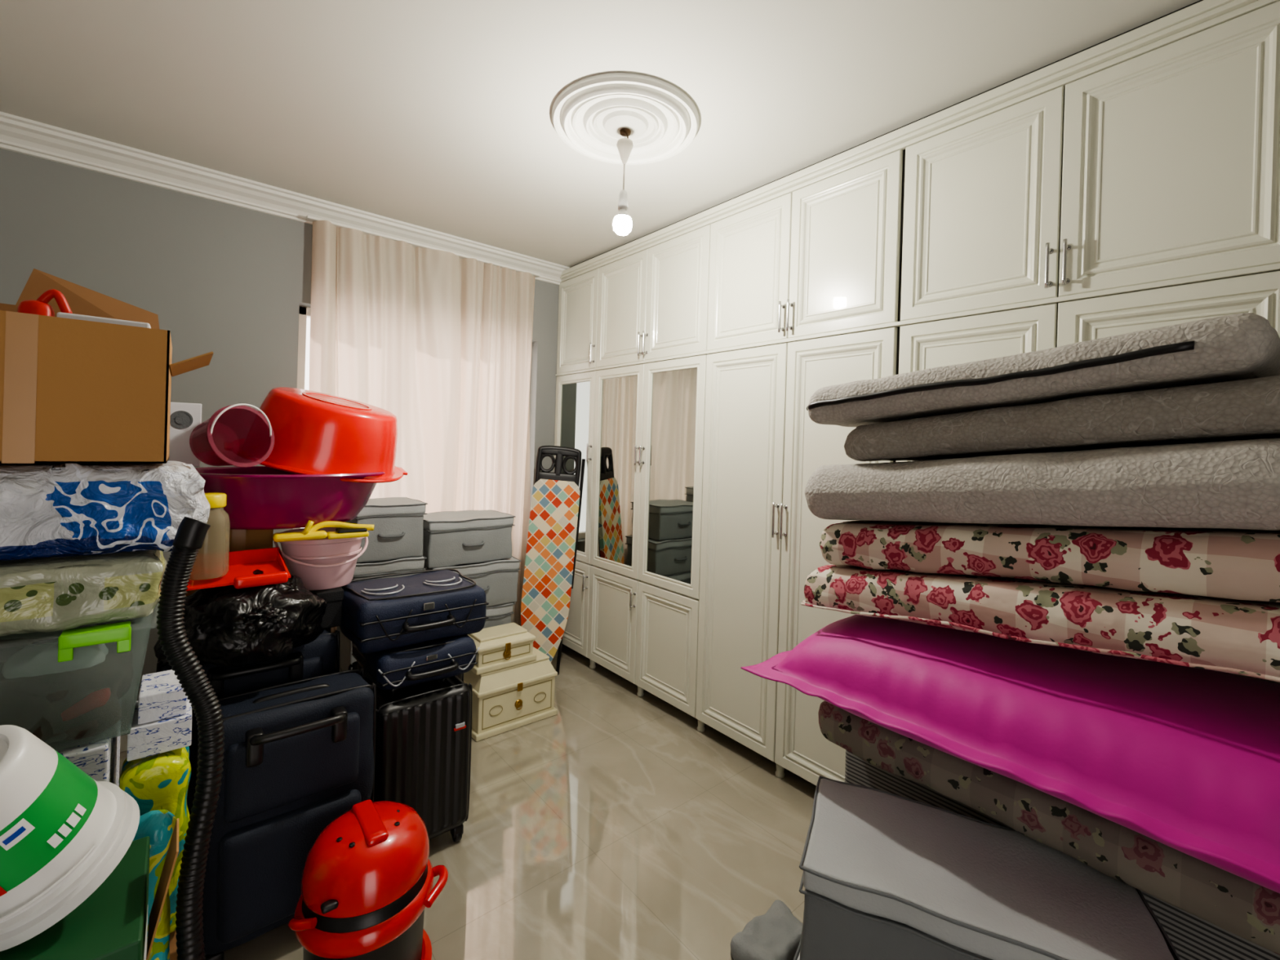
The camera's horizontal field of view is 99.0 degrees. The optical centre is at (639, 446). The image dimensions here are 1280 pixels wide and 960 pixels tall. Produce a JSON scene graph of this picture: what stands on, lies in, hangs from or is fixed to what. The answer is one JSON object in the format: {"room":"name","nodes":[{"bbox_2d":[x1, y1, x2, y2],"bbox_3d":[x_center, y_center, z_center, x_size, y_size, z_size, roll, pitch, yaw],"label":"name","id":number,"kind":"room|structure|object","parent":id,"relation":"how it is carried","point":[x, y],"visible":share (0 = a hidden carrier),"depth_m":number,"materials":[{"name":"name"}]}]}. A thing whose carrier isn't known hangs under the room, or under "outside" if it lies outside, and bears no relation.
{"room":"storage room","nodes":[
{"label":"storage room","id":0,"kind":"room"},
{"bbox_2d":[0,111,569,732],"bbox_3d":[-1.647,0.065,3.210,4.000,2.760,0.325,2,0,-40],"label":"wall","id":1,"kind":"structure","parent":0,"point":[232,282],"depth_m":2.68,"materials":[{"name":"grey paint"}]},
{"bbox_2d":[120,730,127,751],"bbox_3d":[-1.850,1.394,3.017,3.100,0.090,0.015,2,0,-40],"label":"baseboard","id":2,"kind":"structure","parent":1,"relation":"attached to","point":[123,737],"depth_m":2.54,"materials":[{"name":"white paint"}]},
{"bbox_2d":[293,306,530,528],"bbox_3d":[-1.390,-0.033,3.530,1.460,1.470,0.060,2,0,-40],"label":"window","id":3,"kind":"structure","parent":1,"relation":"attached to","point":[304,312],"depth_m":3.06,"materials":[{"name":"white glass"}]},
{"bbox_2d":[308,220,535,632],"bbox_3d":[-1.282,0.114,3.363,1.348,2.622,0.120,2,0,-40],"label":"curtain","id":4,"kind":"object","parent":1,"relation":"hanging from","point":[439,341],"visible":0.58,"depth_m":3.35,"materials":[{"name":"beige fabric"}]},
{"bbox_2d":[306,214,540,276],"bbox_3d":[-1.241,-1.205,3.362,1.400,0.015,0.040,2,0,-40],"label":"rail","id":5,"kind":"object","parent":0,"point":[308,217],"depth_m":3.25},
{"bbox_2d":[119,644,818,959],"bbox_3d":[-0.198,1.542,1.429,4.000,0.100,4.980,2,0,-40],"label":"floor","id":6,"kind":"structure","parent":0,"point":[607,826],"depth_m":2.07,"materials":[{"name":"tile"}]},
{"bbox_2d":[46,697,121,786],"bbox_3d":[-1.327,1.023,1.082,0.400,0.870,0.320,2,0,-40],"label":"carton","id":7,"kind":"object","parent":6,"relation":"on","point":[98,756],"visible":0.16,"depth_m":1.09,"materials":[{"name":"white paper"}]},
{"bbox_2d":[0,621,133,743],"bbox_3d":[-1.281,0.474,1.099,0.484,0.251,0.366,2,0,-40],"label":"clear storage bin","id":8,"kind":"object","parent":7,"relation":"on","point":[70,686],"visible":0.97,"depth_m":1.06,"materials":[{"name":"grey plastic"}]},
{"bbox_2d":[0,550,166,635],"bbox_3d":[-1.266,0.283,1.090,0.489,0.129,0.334,2,0,-40],"label":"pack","id":9,"kind":"object","parent":8,"relation":"on","point":[56,593],"visible":0.81,"depth_m":1.05},
{"bbox_2d":[0,460,210,560],"bbox_3d":[-1.246,0.122,1.125,0.572,0.191,0.362,2,0,-40],"label":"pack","id":10,"kind":"object","parent":9,"relation":"on","point":[47,510],"visible":0.8,"depth_m":1.07},
{"bbox_2d":[0,268,213,463],"bbox_3d":[-1.248,-0.187,1.143,0.548,0.431,0.364,2,0,-40],"label":"open cardboard box","id":11,"kind":"object","parent":10,"relation":"on","point":[86,374],"visible":1,"depth_m":1.07,"materials":[{"name":"brown cardboard"}]},
{"bbox_2d":[0,817,178,959],"bbox_3d":[-0.971,1.061,0.804,0.430,0.816,0.275,2,0,-40],"label":"storage box","id":12,"kind":"object","parent":6,"relation":"on","point":[111,923],"visible":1,"depth_m":0.85,"materials":[{"name":"plastic"}]},
{"bbox_2d":[0,724,139,951],"bbox_3d":[-0.933,0.570,0.826,0.222,0.304,0.282,2,0,0],"label":"paint bucket","id":13,"kind":"object","parent":12,"relation":"on","point":[64,831],"visible":1,"depth_m":0.80,"materials":[{"name":"white plastic"}]},
{"bbox_2d":[169,930,177,959],"bbox_3d":[-1.099,1.271,1.221,0.130,0.388,0.210,2,0,-40],"label":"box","id":14,"kind":"object","parent":6,"relation":"on","point":[173,953],"visible":0.02,"depth_m":1.18,"materials":[{"name":"cardboard"}]},
{"bbox_2d":[118,746,191,933],"bbox_3d":[-1.074,0.869,1.206,0.128,0.398,0.140,2,0,-40],"label":"shopping bag","id":15,"kind":"object","parent":14,"relation":"on","point":[159,781],"visible":0.29,"depth_m":1.18,"materials":[{"name":"yellow plastic"}]},
{"bbox_2d":[126,669,191,761],"bbox_3d":[-1.089,0.600,1.244,0.105,0.130,0.160,2,0,-40],"label":"carton","id":16,"kind":"object","parent":15,"relation":"on","point":[160,722],"visible":0.82,"depth_m":1.19,"materials":[{"name":"white cardboard"}]},
{"bbox_2d":[155,516,225,959],"bbox_3d":[-0.845,0.806,1.168,0.314,1.318,0.077,2,0,-30],"label":"hose","id":17,"kind":"object","parent":6,"relation":"on","point":[191,533],"visible":1,"depth_m":1.10,"materials":[{"name":"black plastic"}]},
{"bbox_2d":[200,526,273,554],"bbox_3d":[-1.500,0.866,2.012,0.202,1.171,0.209,2,0,-40],"label":"cardboard box","id":18,"kind":"object","parent":6,"relation":"on","point":[216,540],"visible":0.02,"depth_m":1.92,"materials":[{"name":"brown cardboard"}]},
{"bbox_2d":[195,466,385,529],"bbox_3d":[-1.317,0.187,2.033,0.730,0.196,0.614,2,0,-40],"label":"basin","id":19,"kind":"object","parent":18,"relation":"on","point":[259,497],"visible":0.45,"depth_m":1.83,"materials":[{"name":"purple plastic"}]},
{"bbox_2d":[168,402,201,466],"bbox_3d":[-1.644,-0.041,1.944,0.125,0.225,0.098,2,0,-40],"label":"box","id":20,"kind":"object","parent":19,"relation":"on","point":[185,419],"visible":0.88,"depth_m":1.92,"materials":[{"name":"white paper"}]},
{"bbox_2d":[209,403,271,436],"bbox_3d":[-1.314,-0.035,1.746,0.177,0.202,0.200,2,0,22],"label":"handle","id":21,"kind":"object","parent":19,"relation":"on","point":[240,404],"visible":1,"depth_m":1.71,"materials":[{"name":"red"}]},
{"bbox_2d":[222,386,408,483],"bbox_3d":[-1.224,-0.045,2.115,0.617,0.352,0.533,2,0,-40],"label":"basin","id":22,"kind":"object","parent":19,"relation":"on","point":[313,433],"visible":0.97,"depth_m":1.92,"materials":[{"name":"red plastic"}]},
{"bbox_2d":[155,627,339,815],"bbox_3d":[-1.300,1.053,1.827,0.497,0.810,0.312,2,0,-40],"label":"suitcase","id":23,"kind":"object","parent":6,"relation":"on","point":[321,656],"visible":0.16,"depth_m":1.76,"materials":[{"name":"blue fabric"}]},
{"bbox_2d":[153,568,327,667],"bbox_3d":[-1.246,0.523,1.740,0.404,0.250,0.371,2,0,-9],"label":"garbage bag","id":24,"kind":"object","parent":23,"relation":"on","point":[228,626],"visible":0.95,"depth_m":1.63,"materials":[{"name":"black plastic"}]},
{"bbox_2d":[186,546,290,591],"bbox_3d":[-1.273,0.389,1.726,0.260,0.081,0.215,2,0,-44],"label":"plastic tray","id":25,"kind":"object","parent":24,"relation":"on","point":[235,568],"visible":0.98,"depth_m":1.75,"materials":[{"name":"red plastic"}]},
{"bbox_2d":[204,493,226,508],"bbox_3d":[-1.316,0.270,1.658,0.114,0.249,0.114,2,0,-40],"label":"lid","id":26,"kind":"object","parent":25,"relation":"on","point":[215,500],"visible":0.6,"depth_m":1.64,"materials":[{"name":"yellow plastic"}]},
{"bbox_2d":[309,586,343,628],"bbox_3d":[-1.166,0.590,2.027,0.088,0.132,0.146,2,0,-40],"label":"shoe box","id":27,"kind":"object","parent":23,"relation":"on","point":[332,617],"visible":0.52,"depth_m":1.98,"materials":[{"name":"black cardboard"}]},
{"bbox_2d":[273,527,368,590],"bbox_3d":[-1.202,0.423,2.066,0.310,0.195,0.311,2,0,-40],"label":"bucket","id":28,"kind":"object","parent":27,"relation":"on","point":[326,563],"visible":0.73,"depth_m":1.97,"materials":[{"name":"pink plastic"}]},
{"bbox_2d":[272,520,373,542],"bbox_3d":[-1.112,0.292,1.933,0.312,0.069,0.089,2,0,-40],"label":"brush","id":29,"kind":"object","parent":28,"relation":"on","point":[345,530],"depth_m":1.92,"materials":[{"name":"yellow plastic"}]},
{"bbox_2d":[195,667,376,959],"bbox_3d":[-1.063,1.111,1.663,0.452,0.710,0.304,2,0,-40],"label":"suitcase","id":30,"kind":"object","parent":6,"relation":"on","point":[299,755],"visible":0.72,"depth_m":1.56,"materials":[{"name":"blue fabric"}]},
{"bbox_2d":[288,799,448,959],"bbox_3d":[-0.709,1.234,1.457,0.371,0.484,0.346,2,0,-16],"label":"vacuum cleaner","id":31,"kind":"object","parent":6,"relation":"on","point":[367,887],"visible":1,"depth_m":1.36,"materials":[{"name":"red plastic"}]},
{"bbox_2d":[348,661,463,688],"bbox_3d":[-0.955,1.173,2.253,0.419,0.590,0.330,2,0,-40],"label":"suitcase","id":32,"kind":"object","parent":6,"relation":"on","point":[355,664],"visible":0.02,"depth_m":2.21,"materials":[{"name":"black fabric"}]},
{"bbox_2d":[351,634,479,690],"bbox_3d":[-0.874,0.799,2.125,0.376,0.143,0.458,2,0,-40],"label":"case","id":33,"kind":"object","parent":32,"relation":"on","point":[451,656],"visible":0.61,"depth_m":1.97,"materials":[{"name":"blue fabric"}]},
{"bbox_2d":[339,568,488,653],"bbox_3d":[-0.894,0.633,2.141,0.486,0.193,0.454,2,0,-40],"label":"case","id":34,"kind":"object","parent":33,"relation":"on","point":[378,615],"visible":0.91,"depth_m":2.01,"materials":[{"name":"blue fabric"}]},
{"bbox_2d":[373,675,472,841],"bbox_3d":[-0.824,1.167,2.018,0.356,0.610,0.216,2,0,-40],"label":"suitcase","id":35,"kind":"object","parent":6,"relation":"on","point":[424,733],"visible":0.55,"depth_m":1.96,"materials":[{"name":"black plastic"}]},
{"bbox_2d":[463,647,557,741],"bbox_3d":[-0.734,1.316,2.988,0.470,0.315,0.332,2,0,-40],"label":"chest","id":36,"kind":"object","parent":6,"relation":"on","point":[504,700],"visible":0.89,"depth_m":2.85,"materials":[{"name":"beige wood"}]},
{"bbox_2d":[467,622,536,675],"bbox_3d":[-0.769,1.077,2.952,0.340,0.159,0.252,2,0,-40],"label":"chest","id":37,"kind":"object","parent":36,"relation":"on","point":[507,645],"visible":0.94,"depth_m":2.87,"materials":[{"name":"beige wood"}]},
{"bbox_2d":[520,445,585,675],"bbox_3d":[-0.568,0.740,3.572,0.412,1.484,0.179,2,0,-15],"label":"ironing board","id":38,"kind":"object","parent":6,"relation":"on","point":[553,527],"visible":0.94,"depth_m":3.54,"materials":[{"name":"multicoloured fabric"}]},
{"bbox_2d":[730,899,803,959],"bbox_3d":[0.398,1.475,1.634,0.244,0.067,0.150,2,0,-40],"label":"fabric bag","id":39,"kind":"object","parent":6,"relation":"on","point":[776,934],"visible":0.86,"depth_m":1.61,"materials":[{"name":"grey fabric"}]},
{"bbox_2d":[793,911,804,959],"bbox_3d":[0.701,1.369,1.223,0.680,0.310,0.369,2,0,25],"label":"storage box","id":40,"kind":"object","parent":6,"relation":"on","point":[797,954],"visible":0.03,"depth_m":1.31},
{"bbox_2d":[799,775,1180,959],"bbox_3d":[0.721,1.068,1.212,0.676,0.300,0.384,2,0,25],"label":"storage box","id":41,"kind":"object","parent":40,"relation":"on","point":[886,875],"visible":0.93,"depth_m":1.16,"materials":[{"name":"grey fabric"}]},
{"bbox_2d":[553,0,1279,786],"bbox_3d":[0.864,0.142,2.659,0.635,2.759,3.994,2,0,-40],"label":"wardrobe","id":42,"kind":"object","parent":6,"relation":"on","point":[1128,181],"visible":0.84,"depth_m":2.31,"materials":[{"name":"paint"}]},
{"bbox_2d":[844,749,1279,959],"bbox_3d":[1.259,1.237,1.367,0.366,0.602,1.436,2,0,-40],"label":"sheets","id":43,"kind":"object","parent":6,"relation":"on","point":[1193,937],"visible":0.06,"depth_m":1.20,"materials":[{"name":"grey fabric"}]},
{"bbox_2d":[817,700,1279,955],"bbox_3d":[1.198,0.856,1.305,0.566,0.141,1.442,2,0,-40],"label":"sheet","id":44,"kind":"object","parent":43,"relation":"on","point":[1249,910],"visible":0.4,"depth_m":1.18,"materials":[{"name":"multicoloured fabric"}]},
{"bbox_2d":[740,614,1279,893],"bbox_3d":[1.114,0.631,1.262,0.768,0.253,1.616,2,0,-40],"label":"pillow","id":45,"kind":"object","parent":44,"relation":"on","point":[1185,759],"visible":0.85,"depth_m":1.13,"materials":[{"name":"pink fabric"}]},
{"bbox_2d":[800,564,1279,682],"bbox_3d":[1.194,0.374,1.280,0.627,0.277,1.520,2,0,-40],"label":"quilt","id":46,"kind":"object","parent":45,"relation":"on","point":[1226,635],"visible":0.73,"depth_m":1.16,"materials":[{"name":"fabric"}]},
{"bbox_2d":[819,520,1279,602],"bbox_3d":[1.216,0.241,1.273,0.606,0.269,1.478,2,0,-40],"label":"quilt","id":47,"kind":"object","parent":46,"relation":"on","point":[1238,564],"visible":0.73,"depth_m":1.17,"materials":[{"name":"fabric"}]},
{"bbox_2d":[804,437,1279,530],"bbox_3d":[1.198,0.088,1.276,0.644,0.314,1.538,2,0,-40],"label":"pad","id":48,"kind":"object","parent":47,"relation":"on","point":[1235,484],"visible":1,"depth_m":1.15,"materials":[{"name":"grey fabric"}]},
{"bbox_2d":[844,375,1279,461],"bbox_3d":[1.253,-0.059,1.240,0.605,0.247,1.410,2,0,-40],"label":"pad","id":49,"kind":"object","parent":48,"relation":"on","point":[1246,409],"visible":0.91,"depth_m":1.17,"materials":[{"name":"grey fabric"}]},
{"bbox_2d":[806,312,1279,426],"bbox_3d":[1.019,-0.150,1.490,0.636,0.198,0.966,2,0,-40],"label":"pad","id":50,"kind":"object","parent":49,"relation":"on","point":[1245,345],"visible":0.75,"depth_m":1.17,"materials":[{"name":"grey fabric"}]},
{"bbox_3d":[-1.388,1.304,2.878,0.364,0.307,0.381,2,0,-40],"label":"storage box","id":51,"kind":"object","parent":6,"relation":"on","visible":0},
{"bbox_2d":[337,626,356,671],"bbox_3d":[-1.378,1.003,2.877,0.362,0.303,0.381,2,0,-40],"label":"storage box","id":52,"kind":"object","parent":51,"relation":"on","point":[346,658],"visible":0.02,"depth_m":2.73,"materials":[{"name":"grey fabric"}]},
{"bbox_2d":[351,555,426,582],"bbox_3d":[-1.371,0.713,2.876,0.366,0.287,0.383,2,0,-40],"label":"storage box","id":53,"kind":"object","parent":52,"relation":"on","point":[411,564],"visible":0.33,"depth_m":2.75,"materials":[{"name":"grey fabric"}]},
{"bbox_2d":[345,497,427,562],"bbox_3d":[-1.353,0.432,2.877,0.355,0.289,0.374,2,0,-40],"label":"storage box","id":54,"kind":"object","parent":53,"relation":"on","point":[397,522],"visible":0.68,"depth_m":2.76,"materials":[{"name":"grey fabric"}]},
{"bbox_3d":[-1.685,1.155,2.182,0.270,0.581,0.266,2,0,-40],"label":"cardboard box","id":55,"kind":"object","parent":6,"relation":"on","visible":0},
{"bbox_2d":[185,548,200,595],"bbox_3d":[-1.656,0.570,2.191,0.260,0.589,0.264,2,0,-40],"label":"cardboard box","id":56,"kind":"object","parent":55,"relation":"on","point":[189,592],"visible":0.02,"depth_m":2.02,"materials":[{"name":"brown cardboard"}]},
{"bbox_3d":[-1.014,1.323,1.047,0.130,0.290,0.108,2,0,-40],"label":"box","id":57,"kind":"object","parent":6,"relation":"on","visible":0},
{"bbox_2d":[133,808,176,959],"bbox_3d":[-0.987,0.950,1.054,0.133,0.457,0.100,2,0,-40],"label":"shopping bag","id":58,"kind":"object","parent":57,"relation":"on","point":[158,824],"visible":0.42,"depth_m":1.06,"materials":[{"name":"plastic"}]},
{"bbox_3d":[-1.054,1.328,3.223,0.538,0.276,0.381,2,0,-40],"label":"storage box","id":59,"kind":"object","parent":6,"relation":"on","visible":0},
{"bbox_2d":[483,602,515,628],"bbox_3d":[-1.058,1.057,3.212,0.530,0.277,0.381,2,0,-40],"label":"storage box","id":60,"kind":"object","parent":59,"relation":"on","point":[499,615],"visible":0.1,"depth_m":3.19,"materials":[{"name":"grey fabric"}]},
{"bbox_2d":[423,555,521,607],"bbox_3d":[-1.020,0.793,3.224,0.528,0.264,0.380,2,0,-40],"label":"storage box","id":61,"kind":"object","parent":60,"relation":"on","point":[499,579],"visible":0.34,"depth_m":3.16,"materials":[{"name":"grey fabric"}]},
{"bbox_2d":[422,509,515,568],"bbox_3d":[-1.043,0.533,3.203,0.518,0.263,0.370,2,0,-40],"label":"storage box","id":62,"kind":"object","parent":61,"relation":"on","point":[450,538],"visible":0.79,"depth_m":3.08,"materials":[{"name":"grey fabric"}]},
{"bbox_2d":[0,0,1199,266],"bbox_3d":[-0.111,-1.316,1.424,4.000,0.100,4.980,2,0,-40],"label":"ceiling","id":63,"kind":"structure","parent":0,"point":[436,115],"depth_m":1.91,"materials":[{"name":"paint"}]},
{"bbox_2d":[613,128,633,235],"bbox_3d":[-0.064,-1.028,2.136,0.076,0.405,0.076,2,0,-40],"label":"pendant lamp","id":64,"kind":"object","parent":63,"relation":"hanging from","point":[622,222],"visible":1,"depth_m":2.12,"materials":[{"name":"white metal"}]},
{"bbox_2d":[551,72,698,164],"bbox_3d":[-0.057,-1.248,2.136,0.570,0.036,0.570,2,0,-40],"label":"rosette","id":65,"kind":"object","parent":63,"relation":"attached to","point":[589,114],"depth_m":2.07,"materials":[{"name":"white paint"}]}
]}

